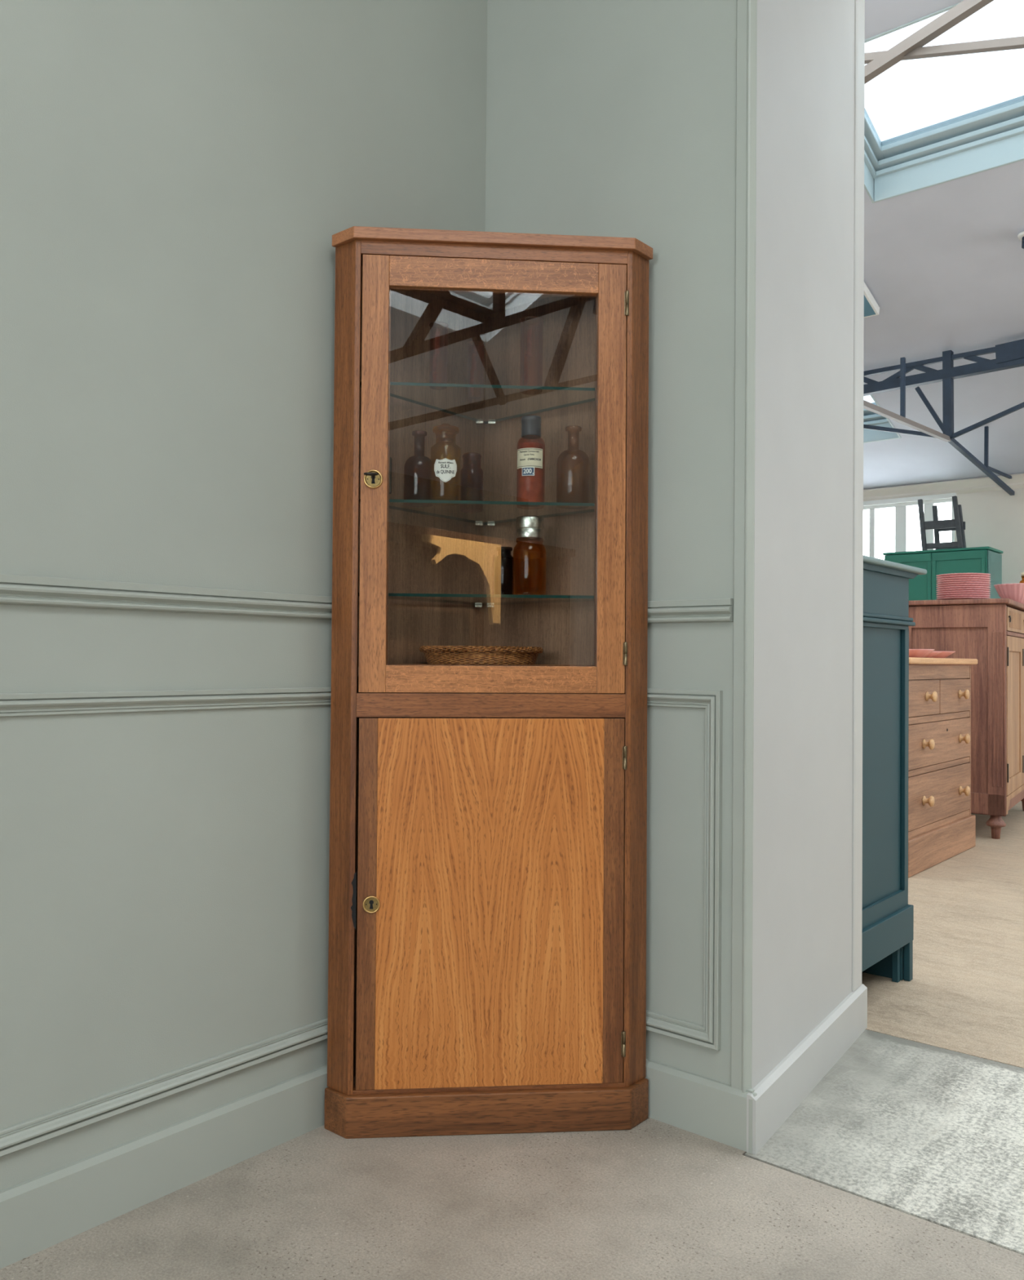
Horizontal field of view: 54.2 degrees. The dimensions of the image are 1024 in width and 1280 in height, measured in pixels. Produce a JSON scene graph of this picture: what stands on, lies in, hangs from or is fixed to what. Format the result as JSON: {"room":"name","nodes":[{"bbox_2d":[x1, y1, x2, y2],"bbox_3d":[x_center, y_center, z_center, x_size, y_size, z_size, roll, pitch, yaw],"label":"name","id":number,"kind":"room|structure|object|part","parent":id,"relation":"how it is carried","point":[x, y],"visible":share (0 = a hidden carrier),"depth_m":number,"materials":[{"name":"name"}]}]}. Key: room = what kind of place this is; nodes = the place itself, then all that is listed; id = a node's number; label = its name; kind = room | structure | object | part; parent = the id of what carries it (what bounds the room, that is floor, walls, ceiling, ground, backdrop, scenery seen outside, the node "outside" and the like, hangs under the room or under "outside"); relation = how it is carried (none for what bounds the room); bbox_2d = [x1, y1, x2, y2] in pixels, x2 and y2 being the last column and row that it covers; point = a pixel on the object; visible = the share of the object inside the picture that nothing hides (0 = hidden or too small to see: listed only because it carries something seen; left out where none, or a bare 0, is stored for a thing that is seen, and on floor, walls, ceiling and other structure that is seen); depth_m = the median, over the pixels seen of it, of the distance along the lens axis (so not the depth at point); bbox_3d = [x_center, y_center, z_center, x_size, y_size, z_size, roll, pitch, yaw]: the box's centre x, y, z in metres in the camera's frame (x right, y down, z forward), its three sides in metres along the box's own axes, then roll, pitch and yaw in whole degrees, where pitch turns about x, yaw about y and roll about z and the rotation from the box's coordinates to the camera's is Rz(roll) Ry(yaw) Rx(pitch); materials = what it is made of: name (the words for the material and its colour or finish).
{"room":"furniture showroom","nodes":[
{"label":"furniture showroom","id":0,"kind":"room"},
{"bbox_2d":[0,0,488,1191],"bbox_3d":[-1.617,-1.332,0.714,0.200,4.520,4.600,0,-1,40],"label":"wall","id":1,"kind":"structure","parent":0,"point":[178,178],"depth_m":1.77,"materials":[{"name":"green paint"}]},
{"bbox_2d":[0,1064,328,1268],"bbox_3d":[-1.555,0.873,0.601,0.018,0.108,4.600,0,-1,40],"label":"baseboard","id":2,"kind":"structure","parent":1,"relation":"attached to","point":[37,1214],"depth_m":1.71,"materials":[{"name":"green paint"}]},
{"bbox_2d":[0,687,331,1156],"bbox_3d":[-0.977,0.428,1.294,0.016,0.704,2.685,0,-1,40],"label":"trim","id":3,"kind":"structure","parent":1,"relation":"attached to","point":[21,1135],"depth_m":1.72,"materials":[{"name":"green paint"}]},
{"bbox_2d":[0,573,332,619],"bbox_3d":[-1.545,-0.104,0.620,0.018,0.046,4.600,0,-1,40],"label":"trim","id":4,"kind":"structure","parent":1,"relation":"attached to","point":[21,589],"depth_m":1.72,"materials":[{"name":"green paint"}]},
{"bbox_2d":[0,800,1023,1279],"bbox_3d":[1.530,1.045,2.577,9.000,0.100,12.000,0,-1,40],"label":"floor","id":5,"kind":"structure","parent":0,"point":[654,1199],"depth_m":1.76,"materials":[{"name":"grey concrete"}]},
{"bbox_2d":[324,226,653,1138],"bbox_3d":[-0.042,0.079,2.022,0.466,1.782,0.468,0,-1,40],"label":"tall cabinet","id":6,"kind":"object","parent":5,"relation":"on","point":[487,955],"visible":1,"depth_m":1.99,"materials":[{"name":"brown wood"}]},
{"bbox_3d":[-0.275,0.517,1.958,0.027,0.027,0.001,0,-1,-5],"label":"lock plate","id":7,"kind":"part","parent":6,"relation":"part of","materials":[{"name":"gold metal"}]},
{"bbox_3d":[-0.273,-0.317,1.973,0.029,0.029,0.001,0,-1,-5],"label":"lock plate","id":8,"kind":"part","parent":6,"relation":"part of","materials":[{"name":"gold metal"}]},
{"bbox_2d":[404,430,433,507],"bbox_3d":[-0.194,-0.357,2.088,0.062,0.154,0.062,0,-1,40],"label":"bottle","id":9,"kind":"object","parent":6,"relation":"on","point":[417,468],"visible":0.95,"depth_m":2.06,"materials":[{"name":"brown glass"}]},
{"bbox_2d":[429,321,448,390],"bbox_3d":[-0.151,-0.582,2.054,0.040,0.130,0.040,0,-1,40],"label":"glass cylinder","id":10,"kind":"object","parent":6,"relation":"on","point":[438,358],"visible":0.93,"depth_m":2.04,"materials":[{"name":"beige"}]},
{"bbox_2d":[430,423,461,506],"bbox_3d":[-0.137,-0.363,2.063,0.062,0.165,0.062,0,-1,40],"label":"bottle","id":11,"kind":"object","parent":6,"relation":"on","point":[445,481],"visible":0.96,"depth_m":2.04,"materials":[{"name":"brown glass"}]},
{"bbox_2d":[460,452,483,512],"bbox_3d":[-0.087,-0.341,2.168,0.050,0.126,0.050,0,-1,40],"label":"jar","id":12,"kind":"object","parent":6,"relation":"on","point":[471,473],"visible":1,"depth_m":2.15,"materials":[{"name":"orange glass"}]},
{"bbox_2d":[466,339,484,403],"bbox_3d":[-0.078,-0.578,2.162,0.039,0.128,0.039,0,-1,40],"label":"glass cylinder","id":13,"kind":"object","parent":6,"relation":"on","point":[476,348],"visible":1,"depth_m":2.15,"materials":[{"name":"beige"}]},
{"bbox_2d":[358,592,594,605],"bbox_3d":[-0.053,-0.086,2.175,0.554,0.006,0.314,0,-1,-5],"label":"glass shelf","id":14,"kind":"object","parent":6,"relation":"attached to","point":[394,598],"depth_m":2.12,"materials":[{"name":"teal"}]},
{"bbox_2d":[360,498,595,524],"bbox_3d":[-0.051,-0.275,2.179,0.554,0.006,0.315,0,-1,-5],"label":"glass shelf","id":15,"kind":"object","parent":6,"relation":"attached to","point":[390,500],"depth_m":2.04,"materials":[{"name":"clear glass"}]},
{"bbox_2d":[360,382,595,424],"bbox_3d":[-0.050,-0.510,2.183,0.554,0.006,0.314,0,-1,-5],"label":"glass shelf","id":16,"kind":"object","parent":6,"relation":"attached to","point":[398,399],"depth_m":2.20,"materials":[{"name":"teal"}]},
{"bbox_2d":[419,645,543,664],"bbox_3d":[-0.065,0.036,2.129,0.263,0.044,0.263,1,-1,-21],"label":"wicker basket","id":17,"kind":"object","parent":6,"relation":"on","point":[447,655],"visible":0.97,"depth_m":2.02,"materials":[{"name":"brown wicker"}]},
{"bbox_3d":[-0.045,0.884,1.981,0.534,0.008,0.022,0,-1,-5],"label":"rail","id":18,"kind":"part","parent":6,"relation":"part of","materials":[{"name":"brown wood"}]},
{"bbox_3d":[-0.042,0.517,1.988,0.450,0.724,0.021,0,-1,-5],"label":"door","id":19,"kind":"part","parent":6,"relation":"part of","materials":[{"name":"brown wood"}]},
{"bbox_3d":[-0.040,0.130,1.996,0.534,0.047,0.022,0,-1,-5],"label":"rail","id":20,"kind":"part","parent":6,"relation":"part of","materials":[{"name":"brown wood"}]},
{"bbox_3d":[-0.035,-0.328,2.004,0.529,0.866,0.021,0,-1,-5],"label":"door","id":21,"kind":"part","parent":6,"relation":"part of","materials":[{"name":"brown wood"}]},
{"bbox_3d":[-0.047,-0.797,2.178,0.655,0.023,0.374,0,-1,-5],"label":"cornice","id":22,"kind":"part","parent":6,"relation":"part of","materials":[{"name":"brown wood"}]},
{"bbox_3d":[-0.034,-0.775,2.013,0.534,0.026,0.022,0,-1,-5],"label":"rail","id":23,"kind":"part","parent":6,"relation":"part of","materials":[{"name":"brown wood"}]},
{"bbox_2d":[493,546,513,594],"bbox_3d":[-0.017,-0.144,2.155,0.044,0.110,0.044,0,-1,40],"label":"bottle","id":24,"kind":"object","parent":6,"relation":"on","point":[504,562],"visible":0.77,"depth_m":2.14,"materials":[{"name":"black glass"}]},
{"bbox_2d":[512,515,546,595],"bbox_3d":[0.037,-0.175,2.111,0.070,0.170,0.070,0,-1,40],"label":"bottle","id":25,"kind":"object","parent":6,"relation":"on","point":[529,552],"visible":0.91,"depth_m":2.08,"materials":[{"name":"orange glass"}]},
{"bbox_2d":[517,415,543,506],"bbox_3d":[0.040,-0.374,2.106,0.060,0.191,0.060,0,-1,40],"label":"bottle","id":26,"kind":"object","parent":6,"relation":"on","point":[530,455],"visible":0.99,"depth_m":2.08,"materials":[{"name":"red glass"}]},
{"bbox_2d":[520,316,544,395],"bbox_3d":[0.040,-0.590,2.081,0.051,0.150,0.051,0,-1,40],"label":"glass cylinder","id":27,"kind":"object","parent":6,"relation":"on","point":[531,327],"visible":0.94,"depth_m":2.06,"materials":[{"name":"beige"}]},
{"bbox_2d":[556,425,590,509],"bbox_3d":[0.128,-0.361,2.089,0.069,0.166,0.069,0,-1,40],"label":"bottle","id":28,"kind":"object","parent":6,"relation":"on","point":[573,464],"visible":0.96,"depth_m":2.06,"materials":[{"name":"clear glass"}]},
{"bbox_2d":[862,555,927,982],"bbox_3d":[0.589,0.392,3.198,1.265,1.212,0.523,0,-1,40],"label":"cabinet","id":29,"kind":"object","parent":5,"relation":"on","point":[887,915],"visible":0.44,"depth_m":2.83,"materials":[{"name":"paint"}]},
{"bbox_3d":[0.578,-0.055,3.186,1.229,0.024,0.461,0,-1,40],"label":"moulding","id":30,"kind":"part","parent":29,"relation":"part of","materials":[{"name":"teal paint"}]},
{"bbox_2d":[908,657,977,877],"bbox_3d":[1.873,0.565,4.866,0.505,0.955,1.025,0,-1,40],"label":"dresser","id":31,"kind":"object","parent":5,"relation":"on","point":[942,824],"visible":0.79,"depth_m":4.69,"materials":[{"name":"brown wood"}]},
{"bbox_2d":[909,648,934,657],"bbox_3d":[1.868,0.063,4.697,0.218,0.040,0.214,0,-1,40],"label":"glass dish","id":32,"kind":"object","parent":31,"relation":"on","point":[918,653],"visible":0.48,"depth_m":4.62,"materials":[{"name":"pink glass"}]},
{"bbox_3d":[1.868,0.263,4.552,0.017,0.160,0.430,0,-1,40],"label":"drawer","id":33,"kind":"part","parent":31,"relation":"part of","materials":[{"name":"brown wood"}]},
{"bbox_3d":[1.880,0.726,4.515,0.044,0.050,0.050,0,-1,40],"label":"knob","id":34,"kind":"part","parent":31,"relation":"part of","materials":[{"name":"brown wood"}]},
{"bbox_3d":[1.882,0.470,4.520,0.044,0.050,0.050,0,-1,40],"label":"knob","id":35,"kind":"part","parent":31,"relation":"part of","materials":[{"name":"brown wood"}]},
{"bbox_3d":[1.911,0.257,4.556,0.044,0.050,0.050,0,-1,40],"label":"knob","id":36,"kind":"part","parent":31,"relation":"part of","materials":[{"name":"brown wood"}]},
{"bbox_2d":[924,651,941,657],"bbox_3d":[1.983,0.073,4.881,0.208,0.030,0.208,0,-1,40],"label":"glass dish","id":37,"kind":"object","parent":31,"relation":"on","point":[932,654],"visible":0.24,"depth_m":4.82,"materials":[{"name":"pink glass"}]},
{"bbox_3d":[2.021,0.730,4.730,0.017,0.234,0.918,0,-1,40],"label":"drawer","id":38,"kind":"part","parent":31,"relation":"part of","materials":[{"name":"brown wood"}]},
{"bbox_3d":[2.023,0.482,4.735,0.017,0.196,0.918,0,-1,40],"label":"drawer","id":39,"kind":"part","parent":31,"relation":"part of","materials":[{"name":"brown wood"}]},
{"bbox_2d":[933,651,955,657],"bbox_3d":[2.122,0.075,5.078,0.239,0.036,0.239,0,-1,40],"label":"glass dish","id":40,"kind":"object","parent":31,"relation":"on","point":[944,654],"visible":0.34,"depth_m":5.00,"materials":[{"name":"pink glass"}]},
{"bbox_3d":[2.167,0.273,4.907,0.017,0.160,0.478,0,-1,40],"label":"drawer","id":41,"kind":"part","parent":31,"relation":"part of","materials":[{"name":"brown wood"}]},
{"bbox_3d":[2.230,0.268,4.936,0.044,0.050,0.050,0,-1,40],"label":"knob","id":42,"kind":"part","parent":31,"relation":"part of","materials":[{"name":"brown wood"}]},
{"bbox_3d":[2.232,0.743,4.935,0.044,0.050,0.050,0,-1,40],"label":"knob","id":43,"kind":"part","parent":31,"relation":"part of","materials":[{"name":"brown wood"}]},
{"bbox_3d":[2.235,0.487,4.939,0.044,0.050,0.050,0,-1,40],"label":"knob","id":44,"kind":"part","parent":31,"relation":"part of","materials":[{"name":"brown wood"}]},
{"bbox_2d":[883,546,1003,600],"bbox_3d":[3.369,0.211,7.844,0.790,1.806,0.405,0,-1,40],"label":"tall cabinet","id":45,"kind":"object","parent":5,"relation":"on","point":[987,559],"visible":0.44,"depth_m":7.68,"materials":[{"name":"paint"}]},
{"bbox_3d":[3.093,0.155,7.826,0.364,1.652,0.020,0,-1,40],"label":"door","id":46,"kind":"part","parent":45,"relation":"part of","materials":[{"name":"green paint"}]},
{"bbox_2d":[918,495,966,550],"bbox_3d":[3.362,-0.898,7.799,0.335,0.406,0.224,0,-1,40],"label":"wooden stool","id":47,"kind":"object","parent":45,"relation":"on","point":[957,524],"visible":0.87,"depth_m":7.77,"materials":[{"name":"grey wood"}]},
{"bbox_3d":[3.205,-0.899,7.818,0.069,0.406,0.052,0,-1,40],"label":"leg","id":48,"kind":"part","parent":47,"relation":"part of","materials":[{"name":"grey wood"}]},
{"bbox_3d":[3.356,-0.878,7.915,0.050,0.370,0.054,0,-1,40],"label":"leg","id":49,"kind":"part","parent":47,"relation":"part of","materials":[{"name":"grey wood"}]},
{"bbox_3d":[3.405,-0.900,7.651,0.040,0.406,0.090,1,-1,-30],"label":"leg","id":50,"kind":"part","parent":47,"relation":"part of","materials":[{"name":"grey wood"}]},
{"bbox_3d":[3.499,-0.874,7.794,0.064,0.361,0.054,0,-1,40],"label":"leg","id":51,"kind":"part","parent":47,"relation":"part of","materials":[{"name":"grey wood"}]},
{"bbox_3d":[3.382,0.153,7.584,0.390,1.652,0.020,0,-1,40],"label":"door","id":52,"kind":"part","parent":45,"relation":"part of","materials":[{"name":"green paint"}]},
{"bbox_3d":[3.667,0.222,7.607,0.012,1.780,0.365,0,-1,40],"label":"panel","id":53,"kind":"part","parent":45,"relation":"part of","materials":[{"name":"green wood"}]},
{"bbox_2d":[908,598,1023,839],"bbox_3d":[2.744,0.433,5.974,0.582,1.277,1.344,0,-1,34],"label":"sideboard","id":54,"kind":"object","parent":5,"relation":"on","point":[990,631],"visible":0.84,"depth_m":5.38,"materials":[{"name":"red wood"}]},
{"bbox_2d":[936,596,991,599],"bbox_3d":[2.536,-0.224,5.627,0.283,0.020,0.283,0,-1,40],"label":"glass plate","id":55,"kind":"object","parent":54,"relation":"on","point":[955,597],"visible":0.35,"depth_m":5.52,"materials":[{"name":"pink"}]},
{"bbox_2d":[936,594,991,598],"bbox_3d":[2.536,-0.236,5.627,0.283,0.020,0.283,0,-1,19],"label":"glass plate","id":56,"kind":"object","parent":55,"relation":"on","point":[966,595],"visible":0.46,"depth_m":5.53,"materials":[{"name":"pink glass"}]},
{"bbox_2d":[936,592,991,595],"bbox_3d":[2.536,-0.248,5.628,0.283,0.020,0.283,1,-1,-2],"label":"glass plate","id":57,"kind":"object","parent":56,"relation":"on","point":[949,593],"visible":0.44,"depth_m":5.52,"materials":[{"name":"pink"}]},
{"bbox_2d":[936,590,991,593],"bbox_3d":[2.536,-0.260,5.628,0.283,0.020,0.283,1,-1,-24],"label":"glass plate","id":58,"kind":"object","parent":57,"relation":"on","point":[955,591],"visible":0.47,"depth_m":5.52,"materials":[{"name":"pink"}]},
{"bbox_2d":[936,587,991,591],"bbox_3d":[2.536,-0.272,5.628,0.283,0.020,0.283,2,-2,-45],"label":"glass plate","id":59,"kind":"object","parent":58,"relation":"on","point":[966,588],"visible":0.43,"depth_m":5.52,"materials":[{"name":"pink"}]},
{"bbox_2d":[936,586,991,589],"bbox_3d":[2.536,-0.284,5.628,0.283,0.020,0.283,0,-1,24],"label":"glass plate","id":60,"kind":"object","parent":59,"relation":"on","point":[950,587],"visible":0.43,"depth_m":5.52,"materials":[{"name":"pink"}]},
{"bbox_2d":[936,583,990,587],"bbox_3d":[2.537,-0.296,5.628,0.283,0.020,0.283,0,-1,3],"label":"glass plate","id":61,"kind":"object","parent":60,"relation":"on","point":[956,584],"visible":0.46,"depth_m":5.52,"materials":[{"name":"pink glass"}]},
{"bbox_2d":[936,581,991,585],"bbox_3d":[2.537,-0.308,5.629,0.283,0.020,0.283,1,-1,-18],"label":"glass plate","id":62,"kind":"object","parent":61,"relation":"on","point":[966,582],"visible":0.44,"depth_m":5.52,"materials":[{"name":"pink"}]},
{"bbox_2d":[936,579,991,583],"bbox_3d":[2.537,-0.320,5.629,0.283,0.020,0.283,1,-1,-40],"label":"glass plate","id":63,"kind":"object","parent":62,"relation":"on","point":[951,580],"visible":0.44,"depth_m":5.52,"materials":[{"name":"pink"}]},
{"bbox_2d":[936,577,991,581],"bbox_3d":[2.537,-0.332,5.629,0.283,0.020,0.283,0,-1,29],"label":"glass plate","id":64,"kind":"object","parent":63,"relation":"on","point":[956,578],"visible":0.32,"depth_m":5.52,"materials":[{"name":"pink"}]},
{"bbox_2d":[936,574,991,578],"bbox_3d":[2.537,-0.344,5.629,0.283,0.020,0.283,0,-1,8],"label":"glass plate","id":65,"kind":"object","parent":64,"relation":"on","point":[966,575],"visible":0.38,"depth_m":5.52,"materials":[{"name":"pink"}]},
{"bbox_2d":[936,573,991,577],"bbox_3d":[2.537,-0.356,5.630,0.283,0.020,0.283,1,-1,-13],"label":"glass plate","id":66,"kind":"object","parent":65,"relation":"on","point":[951,574],"visible":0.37,"depth_m":5.53,"materials":[{"name":"pink"}]},
{"bbox_2d":[994,582,1023,604],"bbox_3d":[2.950,-0.265,5.861,0.238,0.118,0.236,0,-1,40],"label":"glass bowl","id":67,"kind":"object","parent":54,"relation":"on","point":[1015,592],"visible":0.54,"depth_m":5.80,"materials":[{"name":"pink glass"}]},
{"bbox_3d":[2.805,-0.108,5.590,0.017,0.125,0.588,0,-1,34],"label":"drawer","id":68,"kind":"part","parent":54,"relation":"part of","materials":[{"name":"brown wood"}]},
{"bbox_3d":[2.798,0.410,5.581,0.016,0.853,0.588,0,-1,34],"label":"door","id":69,"kind":"part","parent":54,"relation":"part of","materials":[{"name":"brown wood"}]},
{"bbox_2d":[1019,572,1023,582],"bbox_3d":[3.181,-0.309,6.217,0.056,0.225,0.056,0,-1,40],"label":"bottle","id":70,"kind":"object","parent":54,"relation":"on","point":[1022,573],"visible":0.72,"depth_m":6.21,"materials":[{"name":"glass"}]},
{"bbox_3d":[3.136,-0.095,6.080,0.017,0.125,0.588,0,-1,34],"label":"drawer","id":71,"kind":"part","parent":54,"relation":"part of","materials":[{"name":"brown wood"}]},
{"bbox_3d":[3.129,0.422,6.072,0.016,0.853,0.588,0,-1,34],"label":"door","id":72,"kind":"part","parent":54,"relation":"part of","materials":[{"name":"brown wood"}]},
{"bbox_2d":[485,0,854,1088],"bbox_3d":[-0.768,-1.360,3.510,3.903,4.700,0.772,0,-1,40],"label":"wall","id":73,"kind":"structure","parent":0,"point":[617,118],"depth_m":2.10,"materials":[{"name":"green paint"}]},
{"bbox_2d":[646,688,723,1050],"bbox_3d":[0.186,0.451,2.144,0.575,0.700,0.016,0,-1,40],"label":"trim","id":74,"kind":"structure","parent":73,"relation":"attached to","point":[708,1035],"depth_m":1.97,"materials":[{"name":"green paint"}]},
{"bbox_2d":[648,598,733,622],"bbox_3d":[0.174,-0.057,2.167,0.662,0.046,0.018,0,-1,40],"label":"trim","id":75,"kind":"structure","parent":73,"relation":"attached to","point":[714,610],"depth_m":2.01,"materials":[{"name":"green paint"}]},
{"bbox_2d":[644,1058,756,1153],"bbox_3d":[0.188,0.917,2.131,0.720,0.112,0.022,0,-1,40],"label":"baseboard","id":76,"kind":"structure","parent":73,"relation":"attached to","point":[705,1107],"depth_m":1.97,"materials":[{"name":"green paint"}]},
{"bbox_2d":[731,0,756,1093],"bbox_3d":[0.460,-1.275,1.967,0.038,4.305,0.015,0,-1,40],"label":"trim","id":77,"kind":"structure","parent":73,"relation":"attached to","point":[746,71],"depth_m":1.94,"materials":[{"name":"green paint"}]},
{"bbox_2d":[746,983,867,1154],"bbox_3d":[0.676,0.926,2.228,0.018,0.108,0.801,0,-1,34],"label":"baseboard","id":78,"kind":"structure","parent":73,"relation":"in","point":[782,1091],"depth_m":2.14,"materials":[{"name":"grey paint"}]},
{"bbox_2d":[852,0,865,991],"bbox_3d":[0.884,-0.591,2.563,0.020,2.942,0.079,0,-1,40],"label":"trim","id":79,"kind":"structure","parent":73,"relation":"attached to","point":[860,5],"depth_m":2.54,"materials":[{"name":"grey paint"}]},
{"bbox_2d":[863,0,1023,489],"bbox_3d":[3.298,-2.595,4.555,9.000,2.454,6.650,0,-1,40],"label":"ceiling","id":80,"kind":"structure","parent":0,"point":[944,263],"depth_m":6.29,"materials":[{"name":"paint"}]},
{"bbox_2d":[864,282,879,317],"bbox_3d":[1.845,-2.260,6.337,0.660,0.326,0.850,0,-1,40],"label":"skylight","id":81,"kind":"object","parent":80,"relation":"attached to","point":[872,308],"visible":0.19,"depth_m":6.37,"materials":[{"name":"white"}]},
{"bbox_3d":[1.840,-2.236,6.330,0.630,0.006,0.850,0,-20,40],"label":"panel","id":82,"kind":"part","parent":81,"relation":"part of","materials":[{"name":"blue glass"}]},
{"bbox_2d":[863,382,901,443],"bbox_3d":[2.247,-1.870,8.064,1.474,0.551,0.830,0,-1,40],"label":"window","id":83,"kind":"structure","parent":80,"relation":"attached to","point":[869,435],"depth_m":8.00,"materials":[{"name":"blue"}]},
{"bbox_3d":[2.248,-1.982,8.066,1.350,0.237,0.700,0,-1,40],"label":"pane","id":84,"kind":"part","parent":83,"relation":"part of","materials":[{"name":"clear glass"}]},
{"bbox_2d":[863,338,1023,495],"bbox_3d":[4.010,-1.562,5.641,7.564,0.828,5.198,0,-1,4],"label":"roof truss","id":85,"kind":"object","parent":80,"relation":"attached to","point":[1009,355],"visible":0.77,"depth_m":6.68,"materials":[{"name":"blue metal"}]},
{"bbox_3d":[2.380,-1.544,7.159,1.442,0.415,0.026,0,-1,40],"label":"tie rod","id":86,"kind":"part","parent":85,"relation":"part of","materials":[{"name":"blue metal"}]},
{"bbox_3d":[2.922,-1.643,6.706,0.059,0.580,0.055,0,-1,40],"label":"post","id":87,"kind":"part","parent":85,"relation":"part of","materials":[{"name":"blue metal"}]},
{"bbox_3d":[3.426,-1.571,6.281,1.303,0.455,0.026,0,-1,40],"label":"tie rod","id":88,"kind":"part","parent":85,"relation":"part of","materials":[{"name":"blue metal"}]},
{"bbox_3d":[3.396,-1.866,6.315,0.627,0.150,0.075,0,-1,40],"label":"box plate","id":89,"kind":"part","parent":85,"relation":"part of","materials":[{"name":"blue metal"}]},
{"bbox_2d":[864,0,1023,203],"bbox_3d":[2.542,-2.764,4.558,2.164,0.602,0.985,0,-1,40],"label":"window","id":90,"kind":"structure","parent":80,"relation":"attached to","point":[931,122],"depth_m":5.17,"materials":[{"name":"blue"}]},
{"bbox_2d":[864,0,1023,84],"bbox_3d":[1.545,-2.223,3.708,4.012,1.224,0.054,0,-1,40],"label":"brace","id":91,"kind":"object","parent":80,"relation":"attached to","point":[912,47],"visible":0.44,"depth_m":3.68,"materials":[{"name":"grey"}]},
{"bbox_2d":[1017,231,1023,248],"bbox_3d":[2.885,-2.234,5.592,0.110,0.078,0.110,0,-1,40],"label":"ceiling spotlight","id":92,"kind":"object","parent":80,"relation":"attached to","point":[1021,235],"visible":1,"depth_m":5.59,"materials":[{"name":"white"}]},
{"bbox_2d":[955,488,1023,583],"bbox_3d":[5.414,-0.182,7.056,9.200,2.600,0.200,0,-1,40],"label":"wall","id":93,"kind":"structure","parent":0,"point":[995,519],"depth_m":8.15,"materials":[{"name":"beige paint"}]},
{"bbox_2d":[863,493,957,558],"bbox_3d":[3.167,-0.769,8.847,1.462,0.909,0.099,0,-1,40],"label":"window","id":94,"kind":"structure","parent":93,"relation":"in","point":[901,505],"depth_m":8.65,"materials":[{"name":"white"}]},
{"bbox_2d":[863,473,1023,501],"bbox_3d":[5.341,-1.287,6.977,8.800,0.115,0.060,0,-1,40],"label":"trim","id":95,"kind":"structure","parent":93,"relation":"attached to","point":[1017,482],"depth_m":8.40,"materials":[{"name":"beige paint"}]}
]}

